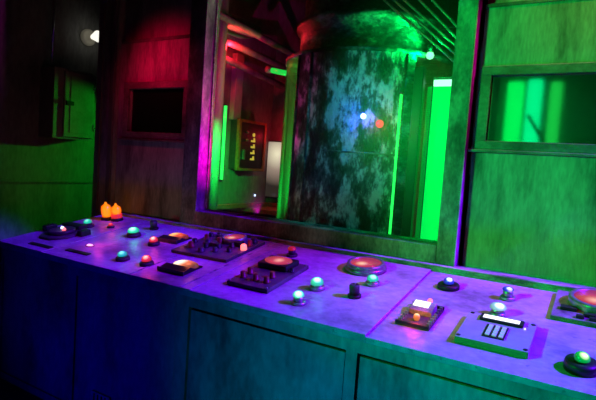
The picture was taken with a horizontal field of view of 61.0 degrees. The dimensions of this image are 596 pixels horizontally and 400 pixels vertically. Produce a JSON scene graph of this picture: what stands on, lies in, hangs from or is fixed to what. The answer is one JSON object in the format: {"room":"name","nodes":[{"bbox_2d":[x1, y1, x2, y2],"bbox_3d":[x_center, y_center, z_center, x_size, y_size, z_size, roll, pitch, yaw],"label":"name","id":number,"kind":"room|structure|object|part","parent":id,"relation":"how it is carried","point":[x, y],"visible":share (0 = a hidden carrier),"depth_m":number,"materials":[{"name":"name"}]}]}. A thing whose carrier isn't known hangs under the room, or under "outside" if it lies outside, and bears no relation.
{"room":"industrial control room","nodes":[
{"label":"industrial control room","id":0,"kind":"room"},
{"bbox_2d":[0,378,42,399],"bbox_3d":[-0.498,1.517,2.653,7.400,0.100,6.400,6,5,31],"label":"floor","id":1,"kind":"structure","parent":0,"point":[8,391],"depth_m":3.44,"materials":[{"name":"concrete"}]},
{"bbox_2d":[209,0,228,209],"bbox_3d":[-0.728,-0.912,4.598,0.100,4.430,0.100,6,5,31],"label":"pillar","id":2,"kind":"structure","parent":1,"relation":"on","point":[224,7],"depth_m":4.56,"materials":[{"name":"metal"}]},
{"bbox_2d":[227,38,286,69],"bbox_3d":[-0.374,-1.412,4.984,0.070,0.229,1.186,8,6,43],"label":"roof beam","id":3,"kind":"structure","parent":2,"relation":"attached to","point":[230,42],"depth_m":4.91,"materials":[{"name":"paint"}]},
{"bbox_2d":[220,11,295,55],"bbox_3d":[-0.292,-1.541,4.901,0.070,0.269,1.237,8,5,43],"label":"roof beam","id":4,"kind":"structure","parent":2,"relation":"attached to","point":[225,17],"depth_m":4.74,"materials":[{"name":"paint"}]},
{"bbox_2d":[0,215,595,399],"bbox_3d":[-0.032,0.889,2.870,4.450,1.184,0.911,6,5,31],"label":"control console","id":5,"kind":"object","parent":1,"relation":"on","point":[74,326],"depth_m":2.67,"materials":[{"name":"paint"}]},
{"bbox_3d":[-1.759,0.848,3.429,0.805,0.834,0.041,6,5,31],"label":"door","id":6,"kind":"part","parent":5,"relation":"part of","materials":[{"name":"paint"}]},
{"bbox_3d":[-1.764,0.309,3.466,0.245,0.011,0.036,6,5,31],"label":"label strip","id":7,"kind":"part","parent":5,"relation":"part of","materials":[{"name":"black plastic"}]},
{"bbox_3d":[-1.740,0.246,3.732,0.310,0.016,0.310,1,12,9],"label":"plate","id":8,"kind":"part","parent":5,"relation":"part of","materials":[{"name":"paint"}]},
{"bbox_3d":[-1.736,0.231,3.744,0.410,0.093,0.310,6,5,31],"label":"instrument dial","id":9,"kind":"part","parent":5,"relation":"part of","materials":[{"name":"black plastic"}]},
{"bbox_2d":[0,215,146,257],"bbox_3d":[-1.674,0.250,3.852,0.520,0.046,0.913,6,14,31],"label":"countertop","id":10,"kind":"structure","parent":5,"relation":"on","point":[19,243],"depth_m":3.63,"materials":[{"name":"metal"}]},
{"bbox_3d":[-1.443,0.340,3.317,0.230,0.011,0.036,6,5,31],"label":"label strip","id":11,"kind":"part","parent":5,"relation":"part of","materials":[{"name":"black plastic"}]},
{"bbox_2d":[83,219,94,227],"bbox_3d":[-1.627,0.182,3.927,0.090,0.069,0.090,6,4,25],"label":"lamp","id":12,"kind":"object","parent":5,"relation":"on","point":[88,222],"visible":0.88,"depth_m":3.90,"materials":[{"name":"grey paint"}]},
{"bbox_3d":[-1.194,1.212,3.061,0.165,0.082,0.012,6,5,31],"label":"vent plate","id":13,"kind":"part","parent":5,"relation":"part of","materials":[{"name":"grey metal"}]},
{"bbox_2d":[101,202,111,220],"bbox_3d":[-1.563,0.091,4.142,0.100,0.155,0.094,1,5,-36],"label":"lamp","id":14,"kind":"object","parent":5,"relation":"on","point":[106,213],"visible":0.91,"depth_m":4.11,"materials":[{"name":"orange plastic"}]},
{"bbox_2d":[111,203,122,221],"bbox_3d":[-1.469,0.099,4.109,0.098,0.150,0.096,2,4,-22],"label":"lamp","id":15,"kind":"object","parent":5,"relation":"on","point":[116,216],"visible":1,"depth_m":4.07,"materials":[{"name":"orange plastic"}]},
{"bbox_2d":[115,251,129,261],"bbox_3d":[-1.089,0.348,3.149,0.086,0.063,0.087,7,5,37],"label":"lamp","id":16,"kind":"object","parent":5,"relation":"on","point":[122,256],"visible":1,"depth_m":3.12,"materials":[{"name":"grey paint"}]},
{"bbox_3d":[-1.030,0.930,2.989,0.845,0.834,0.041,6,5,31],"label":"door","id":17,"kind":"part","parent":5,"relation":"part of","materials":[{"name":"paint"}]},
{"bbox_2d":[127,227,140,237],"bbox_3d":[-1.187,0.234,3.662,0.100,0.075,0.101,6,4,25],"label":"lamp","id":18,"kind":"object","parent":5,"relation":"on","point":[133,232],"visible":1,"depth_m":3.63,"materials":[{"name":"grey paint"}]},
{"bbox_2d":[139,255,153,266],"bbox_3d":[-0.910,0.364,3.050,0.084,0.066,0.085,7,5,37],"label":"lamp","id":19,"kind":"object","parent":5,"relation":"on","point":[146,260],"visible":1,"depth_m":3.02,"materials":[{"name":"grey paint"}]},
{"bbox_2d":[148,236,159,246],"bbox_3d":[-0.981,0.281,3.444,0.080,0.064,0.081,7,5,37],"label":"lamp","id":20,"kind":"object","parent":5,"relation":"on","point":[153,241],"visible":1,"depth_m":3.42,"materials":[{"name":"grey paint"}]},
{"bbox_3d":[-1.091,0.190,3.839,0.068,0.076,0.069,7,5,39],"label":"selector knob","id":21,"kind":"part","parent":5,"relation":"part of","materials":[{"name":"black plastic"}]},
{"bbox_2d":[42,221,284,296],"bbox_3d":[-0.890,0.341,3.379,1.320,0.042,0.913,6,14,31],"label":"countertop","id":22,"kind":"structure","parent":5,"relation":"on","point":[102,260],"depth_m":3.20,"materials":[{"name":"metal"}]},
{"bbox_2d":[157,233,191,243],"bbox_3d":[-0.869,0.264,3.561,0.195,0.056,0.167,6,5,31],"label":"meter","id":23,"kind":"object","parent":5,"relation":"on","point":[174,238],"visible":0.85,"depth_m":3.52,"materials":[{"name":"black plastic"}]},
{"bbox_3d":[-0.910,0.281,3.495,0.195,0.026,0.008,6,14,31],"label":"plate","id":24,"kind":"part","parent":23,"relation":"part of","materials":[{"name":"grey paint"}]},
{"bbox_2d":[157,260,202,275],"bbox_3d":[-0.688,0.389,2.970,0.206,0.057,0.177,6,5,31],"label":"meter","id":25,"kind":"object","parent":5,"relation":"on","point":[180,267],"visible":1,"depth_m":2.93,"materials":[{"name":"black plastic"}]},
{"bbox_3d":[-0.732,0.407,2.900,0.206,0.026,0.008,6,14,31],"label":"plate","id":26,"kind":"part","parent":25,"relation":"part of","materials":[{"name":"grey paint"}]},
{"bbox_2d":[171,232,264,262],"bbox_3d":[-0.520,0.293,3.341,0.450,0.125,0.421,6,5,30],"label":"board","id":27,"kind":"object","parent":5,"relation":"on","point":[219,247],"visible":1,"depth_m":3.29,"materials":[{"name":"paint"}]},
{"bbox_3d":[-0.699,0.290,3.312,0.046,0.038,0.046,6,14,30],"label":"knob","id":28,"kind":"part","parent":27,"relation":"part of","materials":[{"name":"red plastic"}]},
{"bbox_3d":[-0.616,0.314,3.219,0.046,0.029,0.046,6,14,30],"label":"knob","id":29,"kind":"part","parent":27,"relation":"part of","materials":[{"name":"grey paint"}]},
{"bbox_3d":[-0.601,0.293,3.301,0.040,0.033,0.040,6,14,30],"label":"knob","id":30,"kind":"part","parent":27,"relation":"part of","materials":[{"name":"black plastic"}]},
{"bbox_3d":[-0.520,0.296,3.301,0.052,0.024,0.052,6,14,30],"label":"knob","id":31,"kind":"part","parent":27,"relation":"part of","materials":[{"name":"black plastic"}]},
{"bbox_3d":[-0.523,0.270,3.391,0.052,0.038,0.052,6,14,30],"label":"knob","id":32,"kind":"part","parent":27,"relation":"part of","materials":[{"name":"red plastic"}]},
{"bbox_3d":[-0.431,0.291,3.293,0.046,0.033,0.046,6,14,30],"label":"knob","id":33,"kind":"part","parent":27,"relation":"part of","materials":[{"name":"black plastic"}]},
{"bbox_2d":[241,244,246,250],"bbox_3d":[-0.348,0.298,3.239,0.040,0.040,0.040,6,14,30],"label":"light","id":34,"kind":"object","parent":27,"relation":"attached to","point":[243,246],"depth_m":3.22,"materials":[{"name":"red"}]},
{"bbox_3d":[-0.313,0.282,3.315,0.040,0.038,0.040,6,14,30],"label":"knob","id":35,"kind":"part","parent":27,"relation":"part of","materials":[{"name":"red plastic"}]},
{"bbox_3d":[-0.295,0.269,3.385,0.052,0.033,0.052,6,14,30],"label":"knob","id":36,"kind":"part","parent":27,"relation":"part of","materials":[{"name":"black plastic"}]},
{"bbox_3d":[-0.299,0.404,2.761,0.040,0.035,0.040,6,14,31],"label":"knob","id":37,"kind":"part","parent":5,"relation":"part of","materials":[{"name":"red plastic"}]},
{"bbox_3d":[-0.265,0.392,2.816,0.040,0.035,0.040,6,14,31],"label":"knob","id":38,"kind":"part","parent":5,"relation":"part of","materials":[{"name":"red plastic"}]},
{"bbox_3d":[-0.225,0.413,2.711,0.040,0.035,0.040,6,14,31],"label":"knob","id":39,"kind":"part","parent":5,"relation":"part of","materials":[{"name":"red plastic"}]},
{"bbox_3d":[-0.198,1.030,2.486,0.904,0.823,0.041,6,5,31],"label":"door","id":40,"kind":"part","parent":5,"relation":"part of","materials":[{"name":"paint"}]},
{"bbox_3d":[-0.165,0.420,2.675,0.040,0.035,0.040,6,14,31],"label":"knob","id":41,"kind":"part","parent":5,"relation":"part of","materials":[{"name":"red plastic"}]},
{"bbox_3d":[-0.159,0.401,2.828,0.266,0.125,0.418,6,5,31],"label":"knob unit","id":42,"kind":"part","parent":5,"relation":"part of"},
{"bbox_3d":[-0.139,0.404,2.745,0.040,0.035,0.040,6,14,31],"label":"knob","id":43,"kind":"part","parent":5,"relation":"part of","materials":[{"name":"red plastic"}]},
{"bbox_3d":[-0.036,0.323,3.174,0.072,0.068,0.072,6,4,25],"label":"push button","id":44,"kind":"part","parent":5,"relation":"part of","materials":[{"name":"red plastic"}]},
{"bbox_2d":[291,290,305,306],"bbox_3d":[0.005,0.476,2.465,0.072,0.070,0.072,7,5,37],"label":"lamp","id":45,"kind":"object","parent":5,"relation":"on","point":[298,295],"visible":1,"depth_m":2.44,"materials":[{"name":"metal"}]},
{"bbox_2d":[190,245,430,342],"bbox_3d":[0.099,0.454,2.782,1.000,0.038,0.913,6,14,31],"label":"countertop","id":46,"kind":"structure","parent":5,"relation":"on","point":[330,310],"depth_m":2.57,"materials":[{"name":"metal"}]},
{"bbox_2d":[309,277,324,291],"bbox_3d":[0.101,0.437,2.641,0.080,0.068,0.081,6,4,25],"label":"lamp","id":47,"kind":"object","parent":5,"relation":"on","point":[316,284],"visible":1,"depth_m":2.61,"materials":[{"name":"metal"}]},
{"bbox_3d":[0.284,0.453,2.531,0.068,0.076,0.069,7,5,39],"label":"selector knob","id":48,"kind":"part","parent":5,"relation":"part of","materials":[{"name":"black plastic"}]},
{"bbox_2d":[345,256,386,276],"bbox_3d":[0.391,0.379,2.912,0.236,0.083,0.236,2,5,-28],"label":"round gauge","id":49,"kind":"object","parent":5,"relation":"on","point":[363,266],"visible":0.99,"depth_m":2.86,"materials":[{"name":"metal"}]},
{"bbox_2d":[366,274,379,286],"bbox_3d":[0.397,0.426,2.683,0.074,0.061,0.075,7,5,37],"label":"lamp","id":50,"kind":"object","parent":5,"relation":"on","point":[372,280],"visible":1,"depth_m":2.66,"materials":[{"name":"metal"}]},
{"bbox_2d":[395,299,444,330],"bbox_3d":[0.562,0.512,2.316,0.152,0.090,0.240,6,5,31],"label":"switch","id":51,"kind":"object","parent":5,"relation":"on","point":[422,315],"visible":1,"depth_m":2.30,"materials":[{"name":"grey paint"}]},
{"bbox_3d":[0.533,0.524,2.270,0.030,0.030,0.030,6,14,31],"label":"bulb","id":52,"kind":"part","parent":51,"relation":"part of","materials":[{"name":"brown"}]},
{"bbox_3d":[0.634,1.123,1.984,0.907,0.823,0.041,6,5,31],"label":"door","id":53,"kind":"part","parent":5,"relation":"part of","materials":[{"name":"paint"}]},
{"bbox_2d":[437,277,459,291],"bbox_3d":[0.789,0.437,2.649,0.112,0.065,0.112,6,4,25],"label":"lamp","id":54,"kind":"object","parent":5,"relation":"on","point":[448,284],"visible":1,"depth_m":2.62,"materials":[{"name":"black plastic"}]},
{"bbox_2d":[366,271,595,399],"bbox_3d":[1.211,0.584,2.111,1.610,0.028,0.913,6,14,31],"label":"countertop","id":55,"kind":"structure","parent":5,"relation":"on","point":[543,368],"depth_m":2.12,"materials":[{"name":"grey metal"}]},
{"bbox_2d":[454,311,537,358],"bbox_3d":[0.834,0.554,2.124,0.280,0.083,0.273,6,5,31],"label":"control panel","id":56,"kind":"object","parent":5,"relation":"on","point":[504,335],"visible":1,"depth_m":2.08,"materials":[{"name":"grey paint"}]},
{"bbox_2d":[489,302,506,316],"bbox_3d":[0.916,0.503,2.319,0.075,0.064,0.074,2,5,-27],"label":"lamp","id":57,"kind":"object","parent":5,"relation":"on","point":[497,308],"visible":0.98,"depth_m":2.30,"materials":[{"name":"metal"}]},
{"bbox_2d":[500,286,514,301],"bbox_3d":[1.036,0.461,2.498,0.072,0.068,0.072,7,5,37],"label":"lamp","id":58,"kind":"object","parent":5,"relation":"on","point":[507,295],"visible":1,"depth_m":2.47,"materials":[{"name":"glass"}]},
{"bbox_2d":[550,288,595,327],"bbox_3d":[1.392,0.492,2.307,0.400,0.117,0.333,6,5,31],"label":"gauge","id":59,"kind":"object","parent":5,"relation":"on","point":[576,306],"visible":1,"depth_m":2.30,"materials":[{"name":"paint"}]},
{"bbox_2d":[560,304,576,311],"bbox_3d":[1.240,0.494,2.317,0.068,0.015,0.036,6,14,31],"label":"rocker switch","id":60,"kind":"object","parent":59,"relation":"attached to","point":[565,308],"depth_m":2.31,"materials":[{"name":"black plastic"}]},
{"bbox_2d":[576,314,583,318],"bbox_3d":[1.242,0.513,2.229,0.032,0.015,0.022,6,14,31],"label":"rocker switch","id":61,"kind":"object","parent":59,"relation":"attached to","point":[578,316],"depth_m":2.22,"materials":[{"name":"black plastic"}]},
{"bbox_2d":[583,312,595,317],"bbox_3d":[1.290,0.510,2.239,0.048,0.015,0.028,6,14,31],"label":"rocker switch","id":62,"kind":"object","parent":59,"relation":"attached to","point":[586,314],"depth_m":2.23,"materials":[{"name":"black plastic"}]},
{"bbox_2d":[589,316,595,321],"bbox_3d":[1.288,0.519,2.199,0.040,0.015,0.022,6,14,31],"label":"rocker switch","id":63,"kind":"object","parent":59,"relation":"attached to","point":[591,318],"depth_m":2.20,"materials":[{"name":"black plastic"}]},
{"bbox_2d":[563,351,595,377],"bbox_3d":[1.044,0.596,1.863,0.116,0.079,0.118,7,5,37],"label":"lamp","id":64,"kind":"object","parent":5,"relation":"on","point":[579,364],"visible":1,"depth_m":1.83,"materials":[{"name":"black plastic"}]},
{"bbox_2d":[276,0,453,235],"bbox_3d":[0.527,-0.142,4.196,1.410,3.130,1.431,6,5,31],"label":"tank","id":65,"kind":"object","parent":1,"relation":"on","point":[348,73],"visible":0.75,"depth_m":3.54,"materials":[{"name":"metal"}]},
{"bbox_3d":[0.293,-0.108,3.601,0.789,1.852,0.139,6,4,21],"label":"metal door","id":66,"kind":"part","parent":65,"relation":"part of","materials":[{"name":"grey metal"}]},
{"bbox_2d":[376,120,383,127],"bbox_3d":[0.558,-0.520,3.446,0.056,0.056,0.022,4,4,0],"label":"indicator light","id":67,"kind":"object","parent":65,"relation":"attached to","point":[379,123],"depth_m":3.45,"materials":[{"name":"red"}]},
{"bbox_2d":[388,88,403,233],"bbox_3d":[0.623,0.361,3.497,0.036,2.240,0.036,6,5,31],"label":"tube","id":68,"kind":"object","parent":1,"relation":"on","point":[401,92],"visible":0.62,"depth_m":3.44,"materials":[{"name":"glowing green light"}]},
{"bbox_2d":[401,67,425,236],"bbox_3d":[0.745,0.294,3.497,0.065,2.390,0.050,6,5,31],"label":"post","id":69,"kind":"object","parent":1,"relation":"on","point":[420,72],"visible":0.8,"depth_m":3.43,"materials":[{"name":"black metal"}]},
{"bbox_2d":[415,77,451,240],"bbox_3d":[0.932,0.320,3.593,0.200,2.350,0.074,6,5,31],"label":"tube","id":70,"kind":"object","parent":1,"relation":"on","point":[440,93],"visible":0.44,"depth_m":3.53,"materials":[{"name":"glowing green light"},{"name":"glowing white light"}]},
{"bbox_3d":[0.867,0.027,3.595,0.030,1.645,0.012,6,5,31],"label":"glass","id":71,"kind":"part","parent":70,"relation":"part of","materials":[{"name":"green glass"}]},
{"bbox_2d":[0,0,99,239],"bbox_3d":[-2.981,-1.034,4.090,0.100,4.430,6.400,6,5,31],"label":"wall","id":72,"kind":"structure","parent":0,"point":[25,25],"depth_m":4.84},
{"bbox_2d":[0,179,92,182],"bbox_3d":[-2.370,-0.189,5.147,0.015,0.025,3.600,6,5,31],"label":"trim","id":73,"kind":"structure","parent":72,"relation":"attached to","point":[1,180],"depth_m":5.01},
{"bbox_2d":[38,66,95,140],"bbox_3d":[-2.251,-0.929,4.961,0.273,0.660,0.430,6,5,31],"label":"electrical box","id":74,"kind":"object","parent":72,"relation":"attached to","point":[66,101],"visible":1,"depth_m":4.83,"materials":[{"name":"paint"}]},
{"bbox_2d":[51,0,55,66],"bbox_3d":[-2.302,-1.753,4.770,0.024,1.000,0.024,6,5,31],"label":"conduit","id":75,"kind":"object","parent":74,"relation":"on","point":[54,1],"visible":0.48,"depth_m":4.78,"materials":[{"name":"black metal"}]},
{"bbox_3d":[-2.141,-0.920,4.944,0.025,0.620,0.325,6,5,31],"label":"door","id":76,"kind":"part","parent":74,"relation":"part of","materials":[{"name":"paint"}]},
{"bbox_3d":[-2.126,-0.918,4.938,0.006,0.540,0.210,6,5,31],"label":"door panel","id":77,"kind":"part","parent":74,"relation":"part of","materials":[{"name":"paint"}]},
{"bbox_2d":[80,29,98,45],"bbox_3d":[-2.097,-1.667,5.175,0.168,0.170,0.170,6,5,31],"label":"bulb","id":78,"kind":"object","parent":72,"relation":"attached to","point":[88,37],"visible":0.92,"depth_m":5.16,"materials":[{"name":"beige glass"}]},
{"bbox_3d":[-2.067,-1.663,5.157,0.098,0.116,0.116,6,5,31],"label":"bulb","id":79,"kind":"part","parent":78,"relation":"part of","materials":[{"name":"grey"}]},
{"bbox_2d":[98,0,191,220],"bbox_3d":[-1.279,-0.927,4.265,1.080,4.430,0.120,6,5,31],"label":"wall","id":80,"kind":"structure","parent":0,"point":[146,176],"depth_m":4.25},
{"bbox_2d":[91,0,118,216],"bbox_3d":[-1.682,-0.967,4.427,0.220,4.430,0.020,6,5,31],"label":"trim","id":81,"kind":"structure","parent":80,"relation":"attached to","point":[103,3],"depth_m":4.43,"materials":[{"name":"paint"}]},
{"bbox_2d":[118,80,187,142],"bbox_3d":[-1.175,-0.728,4.175,0.820,0.489,0.068,6,5,31],"label":"window","id":82,"kind":"structure","parent":80,"relation":"in","point":[158,115],"depth_m":4.19,"materials":[{"name":"paint"}]},
{"bbox_3d":[-1.200,-0.492,4.176,0.820,0.016,0.032,6,5,31],"label":"sill","id":83,"kind":"part","parent":82,"relation":"part of","materials":[{"name":"paint"}]},
{"bbox_3d":[-1.156,-0.738,4.199,0.635,0.360,0.006,6,5,31],"label":"pane","id":84,"kind":"part","parent":82,"relation":"part of","materials":[{"name":"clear glass"}]},
{"bbox_2d":[122,34,189,43],"bbox_3d":[-1.150,-1.315,4.154,0.820,0.025,0.047,6,5,31],"label":"trim","id":85,"kind":"structure","parent":80,"relation":"attached to","point":[187,35],"depth_m":4.12,"materials":[{"name":"paint"}]},
{"bbox_2d":[217,0,278,216],"bbox_3d":[-0.535,-0.921,4.916,0.540,4.430,1.755,6,5,31],"label":"wall","id":86,"kind":"structure","parent":0,"point":[236,186],"depth_m":5.33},
{"bbox_2d":[219,104,226,180],"bbox_3d":[-0.739,-0.562,4.965,0.051,0.760,0.060,6,5,31],"label":"tube","id":87,"kind":"object","parent":86,"relation":"attached to","point":[224,117],"visible":0.66,"depth_m":4.95,"materials":[{"name":"green plastic"}]},
{"bbox_2d":[229,53,244,119],"bbox_3d":[-0.612,-1.127,5.060,0.060,0.650,0.120,6,5,31],"label":"wall post","id":88,"kind":"object","parent":86,"relation":"attached to","point":[237,74],"visible":0.83,"depth_m":5.03,"materials":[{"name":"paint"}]},
{"bbox_2d":[227,14,260,38],"bbox_3d":[-0.586,-1.646,4.813,0.260,0.100,0.450,6,5,31],"label":"pipe","id":89,"kind":"object","parent":86,"relation":"attached to","point":[233,31],"visible":0.47,"depth_m":4.81,"materials":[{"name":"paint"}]},
{"bbox_2d":[217,202,276,214],"bbox_3d":[-0.304,0.108,5.159,0.720,0.080,0.950,6,5,31],"label":"floor","id":90,"kind":"structure","parent":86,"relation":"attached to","point":[258,207],"depth_m":5.29,"materials":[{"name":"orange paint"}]},
{"bbox_2d":[228,119,266,171],"bbox_3d":[-0.514,-0.561,5.250,0.140,0.514,0.470,6,5,31],"label":"wall control box","id":91,"kind":"object","parent":86,"relation":"attached to","point":[247,147],"visible":1,"depth_m":5.16,"materials":[{"name":"grey paint"}]},
{"bbox_3d":[-0.478,-0.557,5.229,0.004,0.460,0.400,6,5,31],"label":"plate","id":92,"kind":"part","parent":91,"relation":"part of","materials":[{"name":"black plastic"}]},
{"bbox_2d":[226,55,284,90],"bbox_3d":[-0.456,-1.283,5.066,0.070,0.229,1.120,7,5,39],"label":"roof beam","id":93,"kind":"structure","parent":86,"relation":"attached to","point":[229,60],"depth_m":5.05,"materials":[{"name":"paint"}]},
{"bbox_2d":[265,66,285,75],"bbox_3d":[-0.198,-1.202,4.713,0.242,0.104,0.066,6,5,31],"label":"stub","id":94,"kind":"object","parent":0,"point":[268,69],"visible":0.87,"depth_m":4.71,"materials":[{"name":"green plastic"}]},
{"bbox_2d":[265,0,458,237],"bbox_3d":[1.028,-0.813,4.939,3.200,4.430,0.100,6,5,31],"label":"wall","id":95,"kind":"structure","parent":0,"point":[291,12],"depth_m":5.53,"materials":[{"name":"metal"}]},
{"bbox_2d":[265,141,281,197],"bbox_3d":[-0.231,-0.337,5.631,0.257,0.630,0.046,6,5,31],"label":"wall screen","id":96,"kind":"object","parent":95,"relation":"attached to","point":[274,147],"visible":0.56,"depth_m":5.63,"materials":[{"name":"grey paint"}]},
{"bbox_2d":[395,309,443,330],"bbox_3d":[0.561,0.533,2.318,0.152,0.008,0.240,6,14,31],"label":"base plate","id":97,"kind":"object","parent":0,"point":[425,322],"depth_m":2.27,"materials":[{"name":"grey paint"}]},
{"bbox_2d":[458,0,487,265],"bbox_3d":[1.424,-0.697,3.692,0.060,4.430,1.625,6,5,31],"label":"wall","id":98,"kind":"structure","parent":0,"point":[485,2],"depth_m":3.09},
{"bbox_2d":[383,0,453,61],"bbox_3d":[0.721,-1.134,3.244,0.771,0.658,0.017,6,5,31],"label":"pipe","id":99,"kind":"object","parent":98,"relation":"attached to","point":[385,1],"visible":0.81,"depth_m":3.21,"materials":[{"name":"metal"}]},
{"bbox_2d":[392,0,453,53],"bbox_3d":[0.717,-1.194,3.245,0.791,0.685,0.017,6,5,31],"label":"pipe","id":100,"kind":"object","parent":98,"relation":"attached to","point":[395,1],"visible":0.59,"depth_m":3.19,"materials":[{"name":"metal"}]},
{"bbox_2d":[403,0,454,46],"bbox_3d":[0.724,-1.241,3.239,0.781,0.684,0.017,6,5,31],"label":"pipe","id":101,"kind":"object","parent":98,"relation":"attached to","point":[405,1],"visible":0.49,"depth_m":3.17,"materials":[{"name":"metal"}]},
{"bbox_2d":[418,0,455,38],"bbox_3d":[0.737,-1.316,3.229,0.765,0.756,0.017,6,5,31],"label":"pipe","id":102,"kind":"object","parent":98,"relation":"attached to","point":[449,30],"visible":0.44,"depth_m":3.14,"materials":[{"name":"metal"}]},
{"bbox_2d":[426,26,455,59],"bbox_3d":[1.071,-1.071,3.449,0.373,0.234,0.056,5,4,11],"label":"lamp","id":103,"kind":"object","parent":98,"relation":"attached to","point":[430,54],"visible":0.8,"depth_m":3.47,"materials":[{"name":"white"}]},
{"bbox_3d":[0.909,-0.995,3.485,0.056,0.056,0.056,6,5,31],"label":"bulb","id":104,"kind":"part","parent":103,"relation":"part of","materials":[{"name":"green"}]},
{"bbox_2d":[427,44,433,51],"bbox_3d":[0.912,-1.040,3.481,0.044,0.050,0.044,6,5,31],"label":"socket","id":105,"kind":"object","parent":103,"relation":"attached to","point":[430,47],"depth_m":3.46,"materials":[{"name":"black plastic"}]},
{"bbox_3d":[1.087,-1.119,3.447,0.351,0.136,0.040,5,4,14],"label":"stem","id":106,"kind":"part","parent":103,"relation":"part of","materials":[{"name":"black plastic"}]},
{"bbox_2d":[431,0,456,27],"bbox_3d":[0.776,-1.349,3.205,0.680,0.708,0.017,6,5,31],"label":"pipe","id":107,"kind":"object","parent":98,"relation":"attached to","point":[441,9],"visible":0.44,"depth_m":3.12,"materials":[{"name":"metal"}]},
{"bbox_2d":[462,0,595,286],"bbox_3d":[1.807,-0.580,2.401,1.815,4.430,0.120,6,5,31],"label":"wall","id":108,"kind":"structure","parent":0,"point":[534,216],"depth_m":2.71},
{"bbox_2d":[180,0,482,266],"bbox_3d":[0.133,-1.347,3.361,2.126,3.270,0.150,6,5,31],"label":"window","id":109,"kind":"structure","parent":108,"relation":"in","point":[205,14],"depth_m":3.31,"materials":[{"name":"paint"}]},
{"bbox_2d":[121,212,595,292],"bbox_3d":[0.403,0.348,3.179,4.830,0.049,0.112,6,5,31],"label":"trim","id":110,"kind":"structure","parent":108,"relation":"attached to","point":[506,278],"depth_m":2.90,"materials":[{"name":"paint"}]},
{"bbox_2d":[468,42,482,174],"bbox_3d":[1.591,-0.481,2.863,1.040,0.760,0.500,6,5,31],"label":"wall niche","id":111,"kind":"object","parent":108,"relation":"attached to","point":[481,46],"visible":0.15,"depth_m":2.91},
{"bbox_2d":[486,0,565,7],"bbox_3d":[1.536,-1.021,2.531,1.135,0.017,0.047,6,5,31],"label":"trim","id":112,"kind":"structure","parent":108,"relation":"attached to","point":[525,1],"depth_m":2.72,"materials":[{"name":"paint"}]},
{"bbox_2d":[467,62,595,157],"bbox_3d":[1.363,-0.469,2.647,0.873,0.476,0.078,6,5,31],"label":"window","id":113,"kind":"structure","parent":108,"relation":"in","point":[550,115],"depth_m":2.71,"materials":[{"name":"glass"},{"name":"painted metal"}]},
{"bbox_3d":[1.335,-0.240,2.643,0.873,0.016,0.032,6,5,31],"label":"sill","id":114,"kind":"part","parent":113,"relation":"part of","materials":[{"name":"paint"}]},
{"bbox_3d":[1.380,-0.478,2.678,0.688,0.360,0.006,6,5,31],"label":"pane","id":115,"kind":"part","parent":113,"relation":"part of","materials":[{"name":"glass"}]}
]}

